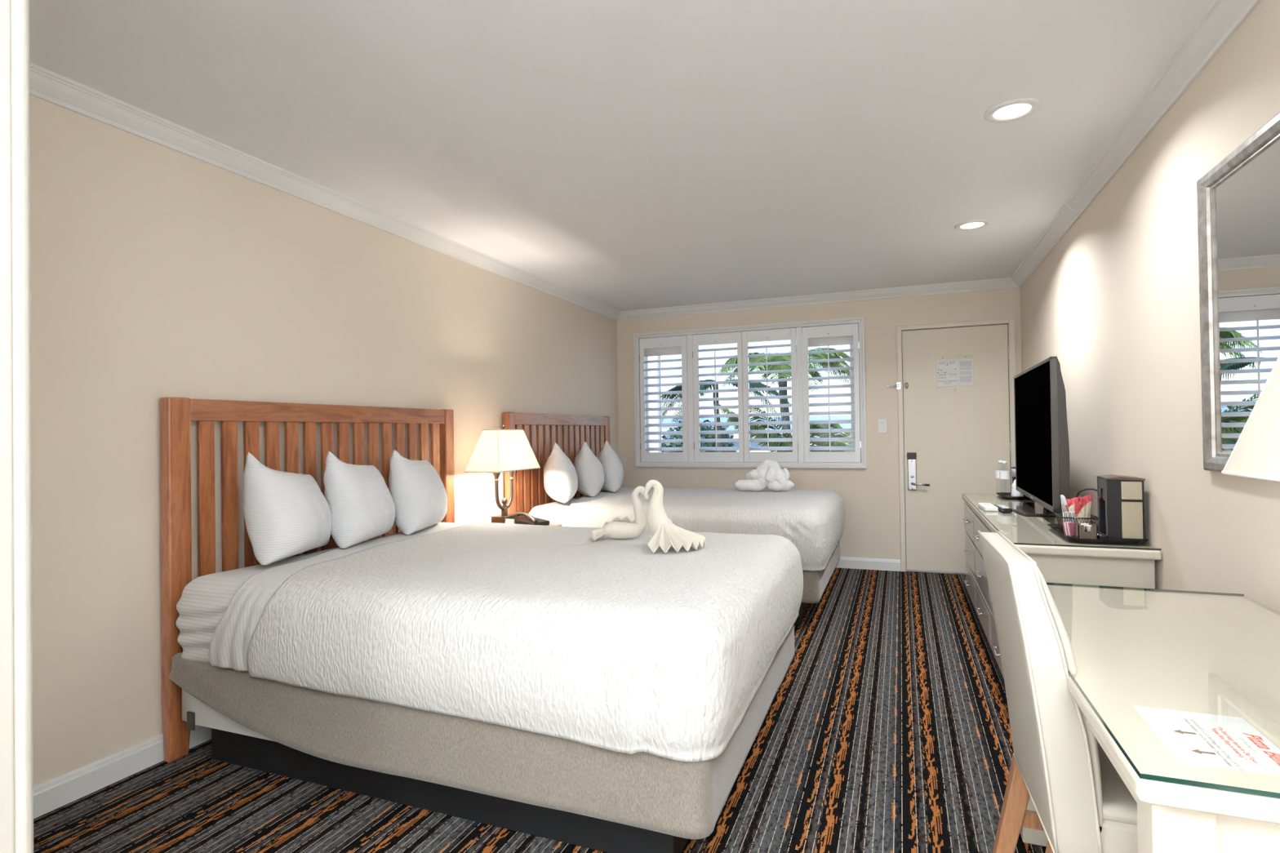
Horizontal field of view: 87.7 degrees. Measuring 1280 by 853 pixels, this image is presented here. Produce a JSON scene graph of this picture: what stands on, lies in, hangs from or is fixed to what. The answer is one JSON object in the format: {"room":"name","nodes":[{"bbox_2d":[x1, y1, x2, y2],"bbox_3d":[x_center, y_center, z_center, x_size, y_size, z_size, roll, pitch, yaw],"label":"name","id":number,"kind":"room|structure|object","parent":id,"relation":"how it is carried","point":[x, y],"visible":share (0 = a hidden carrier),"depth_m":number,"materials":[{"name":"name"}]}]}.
{"room":"hotel room","nodes":[
{"label":"hotel room","id":0,"kind":"room"},
{"bbox_2d":[30,94,618,786],"bbox_3d":[-1.294,0.061,4.021,0.150,2.390,5.547,-1,-1,21],"label":"wall","id":1,"kind":"structure","parent":0,"point":[157,271],"depth_m":2.57,"materials":[{"name":"paint"}]},
{"bbox_2d":[33,724,211,818],"bbox_3d":[-1.180,1.206,4.035,0.013,0.096,5.427,-1,-1,21],"label":"baseboard","id":2,"kind":"structure","parent":1,"relation":"attached to","point":[51,795],"depth_m":2.30,"materials":[{"name":"white paint"}]},
{"bbox_2d":[29,62,620,319],"bbox_3d":[-1.187,-1.099,4.049,0.068,0.074,5.427,-1,-1,21],"label":"trim","id":3,"kind":"structure","parent":1,"relation":"attached to","point":[46,85],"depth_m":2.84,"materials":[{"name":"white paint"}]},
{"bbox_2d":[33,568,1046,852],"bbox_3d":[-0.323,1.266,1.434,3.802,0.100,9.947,-1,-1,21],"label":"floor","id":4,"kind":"structure","parent":0,"point":[886,728],"depth_m":2.29,"materials":[{"name":"carpet"}]},
{"bbox_2d":[159,396,454,763],"bbox_3d":[-1.456,0.572,3.264,0.053,1.357,1.700,-1,-1,21],"label":"headboard","id":5,"kind":"object","parent":4,"relation":"on","point":[176,415],"visible":0.47,"depth_m":2.70,"materials":[{"name":"brown wood"}]},
{"bbox_2d":[168,522,803,852],"bbox_3d":[-0.485,0.869,2.737,2.126,0.725,1.667,-1,-1,21],"label":"bed","id":6,"kind":"object","parent":4,"relation":"on","point":[607,695],"visible":0.96,"depth_m":2.01,"materials":[{"name":"white fabric"}]},
{"bbox_2d":[243,450,332,565],"bbox_3d":[-1.441,0.310,2.743,0.254,0.439,0.455,-1,-1,1],"label":"pillow","id":7,"kind":"object","parent":6,"relation":"on","point":[286,514],"visible":1,"depth_m":2.57,"materials":[{"name":"white fabric"}]},
{"bbox_2d":[323,451,395,549],"bbox_3d":[-1.299,0.316,3.101,0.253,0.428,0.455,-1,-1,1],"label":"pillow","id":8,"kind":"object","parent":6,"relation":"on","point":[360,501],"visible":0.95,"depth_m":2.93,"materials":[{"name":"white fabric"}]},
{"bbox_2d":[388,449,447,534],"bbox_3d":[-1.152,0.321,3.474,0.252,0.424,0.455,-1,-1,1],"label":"pillow","id":9,"kind":"object","parent":6,"relation":"on","point":[418,492],"visible":0.9,"depth_m":3.29,"materials":[{"name":"white fabric"}]},
{"bbox_2d":[591,485,648,540],"bbox_3d":[-0.092,0.385,2.996,0.253,0.234,0.126,-1,-1,-10],"label":"swan","id":10,"kind":"object","parent":6,"relation":"on","point":[624,527],"visible":0.96,"depth_m":2.96,"materials":[{"name":"beige fabric"}]},
{"bbox_2d":[643,480,705,553],"bbox_3d":[0.147,0.358,2.723,0.254,0.275,0.236,-1,-1,-4],"label":"swan","id":11,"kind":"object","parent":6,"relation":"on","point":[664,532],"visible":1,"depth_m":2.73,"materials":[{"name":"beige fabric"}]},
{"bbox_2d":[547,524,561,526],"bbox_3d":[-0.823,0.926,4.258,0.485,0.550,0.520,-1,-1,21],"label":"nightstand","id":12,"kind":"object","parent":4,"relation":"on","point":[556,525],"visible":0.02,"depth_m":4.39,"materials":[{"name":"brown wood"}]},
{"bbox_2d":[464,417,540,524],"bbox_3d":[-0.862,0.299,4.223,0.246,0.704,0.496,-1,-1,21],"label":"table lamp","id":13,"kind":"object","parent":12,"relation":"on","point":[496,451],"visible":0.98,"depth_m":4.12,"materials":[{"name":"white fabric"}]},
{"bbox_2d":[505,518,515,524],"bbox_3d":[-0.793,0.606,4.067,0.060,0.084,0.052,-1,-1,21],"label":"tent card","id":14,"kind":"object","parent":12,"relation":"on","point":[507,521],"visible":0.3,"depth_m":4.06,"materials":[{"name":"white paper"}]},
{"bbox_2d":[514,511,549,525],"bbox_3d":[-0.716,0.600,4.356,0.212,0.093,0.150,-1,-1,36],"label":"telephone","id":15,"kind":"object","parent":12,"relation":"on","point":[527,519],"visible":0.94,"depth_m":4.30,"materials":[{"name":"black plastic"}]},
{"bbox_2d":[502,412,610,517],"bbox_3d":[-0.610,0.582,5.426,0.053,1.357,1.738,-1,-1,21],"label":"headboard","id":16,"kind":"object","parent":4,"relation":"on","point":[592,428],"visible":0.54,"depth_m":5.09,"materials":[{"name":"brown wood"}]},
{"bbox_2d":[528,487,844,625],"bbox_3d":[0.403,0.879,5.013,2.121,0.725,1.667,-1,-1,21],"label":"bed","id":17,"kind":"object","parent":4,"relation":"on","point":[813,521],"visible":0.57,"depth_m":4.31,"materials":[{"name":"white fabric"}]},
{"bbox_2d":[543,442,577,502],"bbox_3d":[-0.580,0.323,4.864,0.248,0.431,0.460,-1,-1,-9],"label":"pillow","id":18,"kind":"object","parent":17,"relation":"on","point":[560,476],"visible":1,"depth_m":4.67,"materials":[{"name":"white fabric"}]},
{"bbox_2d":[573,441,604,497],"bbox_3d":[-0.412,0.325,5.293,0.253,0.431,0.460,-1,-1,-9],"label":"pillow","id":19,"kind":"object","parent":17,"relation":"on","point":[589,470],"visible":0.87,"depth_m":5.10,"materials":[{"name":"white fabric"}]},
{"bbox_2d":[597,440,624,492],"bbox_3d":[-0.262,0.326,5.675,0.248,0.431,0.460,-1,-1,-9],"label":"pillow","id":20,"kind":"object","parent":17,"relation":"on","point":[613,469],"visible":0.73,"depth_m":5.47,"materials":[{"name":"white fabric"}]},
{"bbox_2d":[733,459,794,491],"bbox_3d":[0.978,0.386,5.255,0.466,0.246,0.141,-1,-1,9],"label":"animal","id":21,"kind":"object","parent":17,"relation":"on","point":[768,473],"visible":1,"depth_m":5.22},
{"bbox_2d":[977,530,1137,852],"bbox_3d":[1.051,0.726,1.385,0.585,0.939,0.419,-1,-1,21],"label":"desk chair","id":22,"kind":"object","parent":4,"relation":"on","point":[1082,803],"visible":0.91,"depth_m":1.28,"materials":[{"name":"beige leather"}]},
{"bbox_2d":[1036,566,1102,831],"bbox_3d":[0.887,0.515,1.452,0.120,0.488,0.407,-1,-1,21],"label":"cushion","id":23,"kind":"object","parent":22,"relation":"on","point":[1069,784],"depth_m":1.26,"materials":[{"name":"beige leather"}]},
{"bbox_2d":[1097,741,1137,825],"bbox_3d":[1.121,0.722,1.360,0.428,0.035,0.403,-1,-1,21],"label":"seat cushion","id":24,"kind":"object","parent":22,"relation":"on","point":[1117,806],"depth_m":1.26,"materials":[{"name":"beige leather"}]},
{"bbox_2d":[961,493,1161,678],"bbox_3d":[2.124,0.835,3.629,0.523,0.735,2.247,-1,-1,21],"label":"dresser","id":25,"kind":"object","parent":4,"relation":"on","point":[1060,560],"visible":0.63,"depth_m":2.67,"materials":[{"name":"beige paint"}]},
{"bbox_2d":[977,502,998,511],"bbox_3d":[1.992,0.461,3.815,0.068,0.022,0.240,-1,-1,18],"label":"pad","id":26,"kind":"object","parent":25,"relation":"on","point":[985,506],"visible":1,"depth_m":3.74,"materials":[{"name":"white paper"}]},
{"bbox_2d":[993,504,1012,512],"bbox_3d":[2.039,0.459,3.743,0.048,0.023,0.220,-1,-1,15],"label":"remote control","id":27,"kind":"object","parent":25,"relation":"on","point":[1004,508],"visible":1,"depth_m":3.67,"materials":[{"name":"black plastic"}]},
{"bbox_2d":[996,492,1031,499],"bbox_3d":[2.519,0.462,4.435,0.239,0.017,0.304,-1,-1,21],"label":"tray","id":28,"kind":"object","parent":25,"relation":"on","point":[1003,495],"visible":0.52,"depth_m":4.35,"materials":[{"name":"black plastic"}]},
{"bbox_2d":[995,460,1005,478],"bbox_3d":[2.447,0.349,4.518,0.064,0.236,0.064,-1,-1,21],"label":"water bottle","id":29,"kind":"object","parent":28,"relation":"on","point":[997,472],"visible":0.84,"depth_m":4.51,"materials":[{"name":"plastic"}]},
{"bbox_2d":[999,461,1010,490],"bbox_3d":[2.426,0.349,4.429,0.064,0.236,0.064,-1,-1,21],"label":"water bottle","id":30,"kind":"object","parent":28,"relation":"on","point":[1002,474],"visible":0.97,"depth_m":4.41,"materials":[{"name":"plastic"}]},
{"bbox_2d":[1010,480,1023,497],"bbox_3d":[2.473,0.403,4.368,0.074,0.125,0.074,-1,-1,21],"label":"cup","id":31,"kind":"object","parent":28,"relation":"on","point":[1014,492],"visible":0.5,"depth_m":4.35,"materials":[{"name":"white plastic"}]},
{"bbox_2d":[1010,466,1026,497],"bbox_3d":[2.567,0.365,4.460,0.144,0.199,0.144,-1,-1,21],"label":"ice bucket","id":32,"kind":"object","parent":28,"relation":"on","point":[1012,468],"visible":0.19,"depth_m":4.45,"materials":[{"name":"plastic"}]},
{"bbox_2d":[1008,356,1069,515],"bbox_3d":[2.202,0.071,3.685,0.265,0.792,1.275,-1,-1,21],"label":"television","id":33,"kind":"object","parent":25,"relation":"on","point":[1042,445],"visible":0.96,"depth_m":3.40,"materials":[{"name":"black plastic"}]},
{"bbox_2d":[1046,523,1149,544],"bbox_3d":[1.927,0.454,2.828,0.281,0.017,0.449,-1,-1,21],"label":"tray","id":34,"kind":"object","parent":25,"relation":"on","point":[1054,526],"visible":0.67,"depth_m":2.65,"materials":[{"name":"black"}]},
{"bbox_2d":[1067,522,1075,536],"bbox_3d":[1.804,0.429,2.785,0.040,0.055,0.011,0,-1,-34],"label":"packet","id":35,"kind":"object","parent":34,"relation":"on","point":[1071,527],"visible":0.94,"depth_m":2.78,"materials":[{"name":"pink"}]},
{"bbox_2d":[1054,512,1097,532],"bbox_3d":[1.894,0.421,2.887,0.135,0.074,0.185,-1,-1,21],"label":"wire basket","id":36,"kind":"object","parent":34,"relation":"on","point":[1058,516],"visible":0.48,"depth_m":2.86,"materials":[{"name":"grey metal"}]},
{"bbox_2d":[1062,496,1069,511],"bbox_3d":[1.863,0.380,2.896,0.051,0.152,0.003,-1,-1,1],"label":"stick","id":37,"kind":"object","parent":36,"relation":"in","point":[1064,497],"visible":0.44,"depth_m":2.90,"materials":[{"name":"white"}]},
{"bbox_2d":[1062,497,1077,521],"bbox_3d":[1.894,0.381,2.927,0.064,0.146,0.041,-1,-1,33],"label":"packet","id":38,"kind":"object","parent":36,"relation":"in","point":[1071,503],"visible":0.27,"depth_m":2.91,"materials":[{"name":"red"}]},
{"bbox_2d":[1071,511,1075,525],"bbox_3d":[1.869,0.411,2.865,0.056,0.088,0.012,0,-1,-44],"label":"bag","id":39,"kind":"object","parent":36,"relation":"in","point":[1072,513],"visible":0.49,"depth_m":2.85,"materials":[{"name":"white paper"}]},
{"bbox_2d":[1073,511,1078,523],"bbox_3d":[1.880,0.411,2.867,0.056,0.088,0.012,0,-1,-44],"label":"bag","id":40,"kind":"object","parent":36,"relation":"in","point":[1074,513],"visible":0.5,"depth_m":2.85,"materials":[{"name":"white paper"}]},
{"bbox_2d":[1075,493,1092,523],"bbox_3d":[1.913,0.372,2.874,0.070,0.160,0.048,-1,-1,11],"label":"packet","id":41,"kind":"object","parent":36,"relation":"in","point":[1082,504],"visible":0.66,"depth_m":2.86,"materials":[{"name":"red"}]},
{"bbox_2d":[1074,523,1097,539],"bbox_3d":[1.813,0.428,2.709,0.066,0.060,0.060,-1,-1,21],"label":"box","id":42,"kind":"object","parent":34,"relation":"on","point":[1079,531],"visible":0.7,"depth_m":2.69,"materials":[{"name":"brown cardboard"}]},
{"bbox_3d":[1.823,0.440,2.700,0.031,0.023,0.031,-1,-1,21],"label":"cup","id":43,"kind":"object","parent":42,"relation":"in","visible":0},
{"bbox_2d":[1084,524,1091,531],"bbox_3d":[1.820,0.412,2.697,0.031,0.023,0.031,-1,-1,21],"label":"cup","id":44,"kind":"object","parent":43,"relation":"on","point":[1088,527],"visible":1,"depth_m":2.69,"materials":[{"name":"white plastic"}]},
{"bbox_2d":[1075,474,1145,541],"bbox_3d":[1.982,0.328,2.831,0.160,0.258,0.427,-1,-1,21],"label":"coffee maker","id":45,"kind":"object","parent":34,"relation":"on","point":[1120,499],"visible":0.85,"depth_m":2.64,"materials":[{"name":"black plastic"}]},
{"bbox_2d":[1097,531,1107,539],"bbox_3d":[1.874,0.445,2.715,0.028,0.024,0.109,-1,-1,21],"label":"drip tray","id":46,"kind":"object","parent":45,"relation":"on","point":[1101,535],"depth_m":2.67,"materials":[{"name":"black plastic"}]},
{"bbox_2d":[1020,582,1279,852],"bbox_3d":[1.157,0.826,1.345,0.576,0.735,1.224,-1,-1,21],"label":"desk","id":47,"kind":"object","parent":4,"relation":"on","point":[1194,653],"visible":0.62,"depth_m":1.19,"materials":[{"name":"glass"}]},
{"bbox_2d":[1128,705,1279,777],"bbox_3d":[0.853,0.466,0.993,0.151,0.001,0.210,-1,-1,21],"label":"paper sign","id":48,"kind":"object","parent":47,"relation":"on","point":[1220,742],"visible":1,"depth_m":0.98,"materials":[{"name":"grey paper"}]},
{"bbox_2d":[1221,354,1279,481],"bbox_3d":[1.030,0.102,0.878,0.246,0.706,0.496,-1,-1,21],"label":"table lamp","id":49,"kind":"object","parent":47,"relation":"on","point":[1255,454],"visible":1,"depth_m":1.06,"materials":[{"name":"white fabric"}]},
{"bbox_2d":[29,0,1213,311],"bbox_3d":[-0.358,-1.249,1.460,3.802,0.150,9.947,-1,-1,21],"label":"ceiling","id":50,"kind":"structure","parent":0,"point":[620,155],"depth_m":2.47,"materials":[{"name":"white paint"}]},
{"bbox_2d":[954,219,990,230],"bbox_3d":[1.945,-1.179,3.900,0.188,0.007,0.188,-1,-1,21],"label":"recessed light","id":51,"kind":"object","parent":50,"relation":"in","point":[975,224],"visible":1,"depth_m":3.89,"materials":[{"name":"white paint"}]},
{"bbox_2d":[983,97,1041,122],"bbox_3d":[1.398,-1.185,2.503,0.188,0.007,0.188,-1,-1,21],"label":"recessed light","id":52,"kind":"object","parent":50,"relation":"in","point":[1011,110],"visible":1,"depth_m":2.49,"materials":[{"name":"white paint"}]},
{"bbox_2d":[617,287,1022,571],"bbox_3d":[1.444,0.042,6.009,3.802,2.390,0.150,-1,-1,21],"label":"wall","id":53,"kind":"structure","parent":0,"point":[870,495],"depth_m":5.73,"materials":[{"name":"paint"}]},
{"bbox_2d":[692,472,699,484],"bbox_3d":[0.528,0.495,6.279,0.070,0.115,0.010,-1,-1,21],"label":"wall outlet","id":54,"kind":"object","parent":53,"relation":"attached to","point":[695,476],"visible":1,"depth_m":6.28,"materials":[{"name":"beige plastic"}]},
{"bbox_2d":[633,316,866,468],"bbox_3d":[0.967,-0.274,6.170,2.134,1.299,0.160,-1,-1,21],"label":"window","id":55,"kind":"structure","parent":53,"relation":"in","point":[798,325],"depth_m":6.05,"materials":[{"name":"white paint"}]},
{"bbox_2d":[639,335,688,462],"bbox_3d":[0.226,-0.260,6.411,0.485,1.201,0.097,-1,-1,21],"label":"shutter","id":56,"kind":"object","parent":55,"relation":"attached to","point":[668,345],"visible":1,"depth_m":6.40,"materials":[{"name":"white wood"}]},
{"bbox_2d":[692,331,743,462],"bbox_3d":[0.725,-0.270,6.215,0.474,1.201,0.097,-1,-1,21],"label":"shutter","id":57,"kind":"object","parent":55,"relation":"attached to","point":[727,337],"visible":1,"depth_m":6.21,"materials":[{"name":"white wood"}]},
{"bbox_2d":[742,328,798,462],"bbox_3d":[1.177,-0.278,6.038,0.491,1.201,0.097,-1,-1,21],"label":"shutter","id":58,"kind":"object","parent":55,"relation":"attached to","point":[785,334],"visible":0.98,"depth_m":6.03,"materials":[{"name":"white wood"}]},
{"bbox_2d":[802,323,861,462],"bbox_3d":[1.679,-0.287,5.843,0.479,1.201,0.097,-1,-1,21],"label":"shutter","id":59,"kind":"object","parent":55,"relation":"attached to","point":[844,334],"visible":1,"depth_m":5.83,"materials":[{"name":"white wood"}]},
{"bbox_2d":[617,277,1017,319],"bbox_3d":[1.388,-1.117,5.919,3.502,0.074,0.068,-1,-1,21],"label":"trim","id":60,"kind":"structure","parent":53,"relation":"attached to","point":[1005,282],"depth_m":5.82,"materials":[{"name":"white paint"}]},
{"bbox_2d":[835,556,900,571],"bbox_3d":[0.999,1.196,6.090,2.575,0.096,0.013,-1,-1,21],"label":"baseboard","id":61,"kind":"structure","parent":53,"relation":"attached to","point":[878,564],"depth_m":5.71,"materials":[{"name":"white paint"}]},
{"bbox_2d":[877,418,887,433],"bbox_3d":[2.066,-0.005,5.679,0.073,0.122,0.011,-1,-1,21],"label":"light switch","id":62,"kind":"object","parent":53,"relation":"attached to","point":[882,423],"visible":1,"depth_m":5.68,"materials":[{"name":"white plastic"}]},
{"bbox_2d":[887,382,901,389],"bbox_3d":[2.148,-0.343,5.633,0.110,0.062,0.012,-1,-1,20],"label":"guard","id":63,"kind":"object","parent":53,"relation":"attached to","point":[898,384],"visible":1,"depth_m":5.62,"materials":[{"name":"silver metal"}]},
{"bbox_2d":[902,324,1011,574],"bbox_3d":[2.607,0.200,5.492,0.802,2.030,0.165,-1,-1,21],"label":"door","id":64,"kind":"structure","parent":53,"relation":"in","point":[956,437],"depth_m":5.50,"materials":[{"name":"beige paint"}]},
{"bbox_2d":[935,354,973,386],"bbox_3d":[2.588,-0.458,5.482,0.278,0.255,0.008,-1,-1,21],"label":"notice","id":65,"kind":"object","parent":64,"relation":"attached to","point":[954,370],"visible":1,"depth_m":5.48,"materials":[{"name":"beige paper"}]},
{"bbox_2d":[937,360,972,385],"bbox_3d":[2.590,-0.441,5.478,0.256,0.202,0.001,-1,-1,21],"label":"print","id":66,"kind":"object","parent":65,"relation":"attached to","point":[949,372],"depth_m":5.48,"materials":[{"name":"grey paper"}]},
{"bbox_2d":[897,318,1016,571],"bbox_3d":[2.624,0.180,5.538,0.879,2.070,0.166,-1,-1,21],"label":"trim","id":67,"kind":"structure","parent":53,"relation":"attached to","point":[1011,326],"depth_m":5.59,"materials":[{"name":"beige paint"}]},
{"bbox_2d":[1020,0,1279,615],"bbox_3d":[2.052,-0.002,2.551,0.150,2.390,5.847,-1,-1,21],"label":"wall","id":68,"kind":"structure","parent":0,"point":[1116,300],"depth_m":2.44,"materials":[{"name":"paint"}]},
{"bbox_2d":[1010,202,1080,288],"bbox_3d":[2.646,-1.148,4.429,0.073,0.078,1.926,-1,-1,21],"label":"trim","id":69,"kind":"structure","parent":68,"relation":"attached to","point":[1065,218],"depth_m":4.15,"materials":[{"name":"white paint"}]},
{"bbox_2d":[1066,0,1261,215],"bbox_3d":[0.891,-1.170,-0.064,0.068,0.074,7.720,-1,-1,21],"label":"trim","id":70,"kind":"structure","parent":68,"relation":"attached to","point":[1220,20],"depth_m":2.27,"materials":[{"name":"white paint"}]},
{"bbox_2d":[1196,111,1279,472],"bbox_3d":[1.523,-0.325,1.452,0.024,0.918,1.410,-1,-1,21],"label":"wall mirror","id":71,"kind":"object","parent":68,"relation":"attached to","point":[1238,198],"visible":1,"depth_m":1.90,"materials":[{"name":"silver metal"}]},
{"bbox_2d":[1213,138,1279,453],"bbox_3d":[1.531,-0.325,1.448,0.005,0.808,1.238,-1,-1,21],"label":"mirror glass","id":72,"kind":"object","parent":71,"relation":"attached to","point":[1246,193],"depth_m":1.86,"materials":[{"name":"silver"}]},
{"bbox_3d":[-1.626,0.037,1.250,1.250,2.390,0.145,-1,-1,21],"label":"wall partition","id":73,"kind":"structure","parent":0,"visible":0},
{"bbox_2d":[0,0,33,852],"bbox_3d":[-1.068,0.027,1.028,0.100,2.390,0.177,-1,-1,21],"label":"trim","id":74,"kind":"structure","parent":73,"relation":"attached to","point":[16,730],"depth_m":1.07,"materials":[{"name":"beige paint"}]},
{"label":"outside","id":75,"kind":"structure","parent":0,"visible":0},
{"bbox_3d":[13.696,2.231,62.387,100.000,0.200,113.803,-1,-1,21],"label":"ground","id":76,"kind":"structure","parent":75,"visible":0},
{"bbox_2d":[648,355,662,452],"bbox_3d":[0.227,-0.054,10.139,0.160,3.700,0.150,-1,-1,21],"label":"porch post","id":77,"kind":"object","parent":76,"relation":"on","point":[654,365],"visible":0.08,"depth_m":10.07,"materials":[{"name":"white paint"}]},
{"bbox_2d":[661,417,733,439],"bbox_3d":[-1.705,0.759,53.278,18.800,3.000,7.000,-1,-1,21],"label":"building","id":78,"kind":"structure","parent":76,"relation":"on","point":[722,419],"depth_m":48.84,"materials":[{"name":"white paint"}]},
{"bbox_2d":[661,418,737,452],"bbox_3d":[2.156,1.122,24.898,3.119,3.146,3.109,-1,-1,21],"label":"bush","id":79,"kind":"object","parent":76,"relation":"on","point":[679,428],"visible":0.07,"depth_m":24.14,"materials":[{"name":"green plant"}]},
{"bbox_2d":[661,379,790,452],"bbox_3d":[1.274,0.471,12.055,2.750,2.667,1.872,-1,-1,21],"label":"palm tree","id":80,"kind":"object","parent":76,"relation":"on","point":[703,387],"visible":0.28,"depth_m":12.06,"materials":[{"name":"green plant"}]},
{"bbox_2d":[728,436,777,452],"bbox_3d":[4.814,1.167,27.641,4.484,1.480,1.800,-1,-1,17],"label":"car","id":81,"kind":"object","parent":76,"relation":"on","point":[736,444],"visible":0.02,"depth_m":26.90,"materials":[{"name":"white paint"}]},
{"bbox_2d":[714,402,851,452],"bbox_3d":[2.877,0.685,10.320,3.344,2.180,3.273,-1,-1,21],"label":"bush","id":82,"kind":"object","parent":76,"relation":"on","point":[817,426],"visible":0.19,"depth_m":9.63,"materials":[{"name":"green plant"}]},
{"bbox_2d":[715,346,850,444],"bbox_3d":[3.008,0.115,13.558,2.984,3.363,3.225,-1,-1,21],"label":"palm tree","id":83,"kind":"object","parent":76,"relation":"on","point":[832,355],"visible":0.44,"depth_m":13.25,"materials":[{"name":"green plant"}]},
{"bbox_2d":[725,415,851,447],"bbox_3d":[13.166,0.616,45.315,13.300,2.700,7.000,-1,-1,21],"label":"building","id":84,"kind":"structure","parent":76,"relation":"on","point":[826,417],"depth_m":44.68,"materials":[{"name":"white paint"}]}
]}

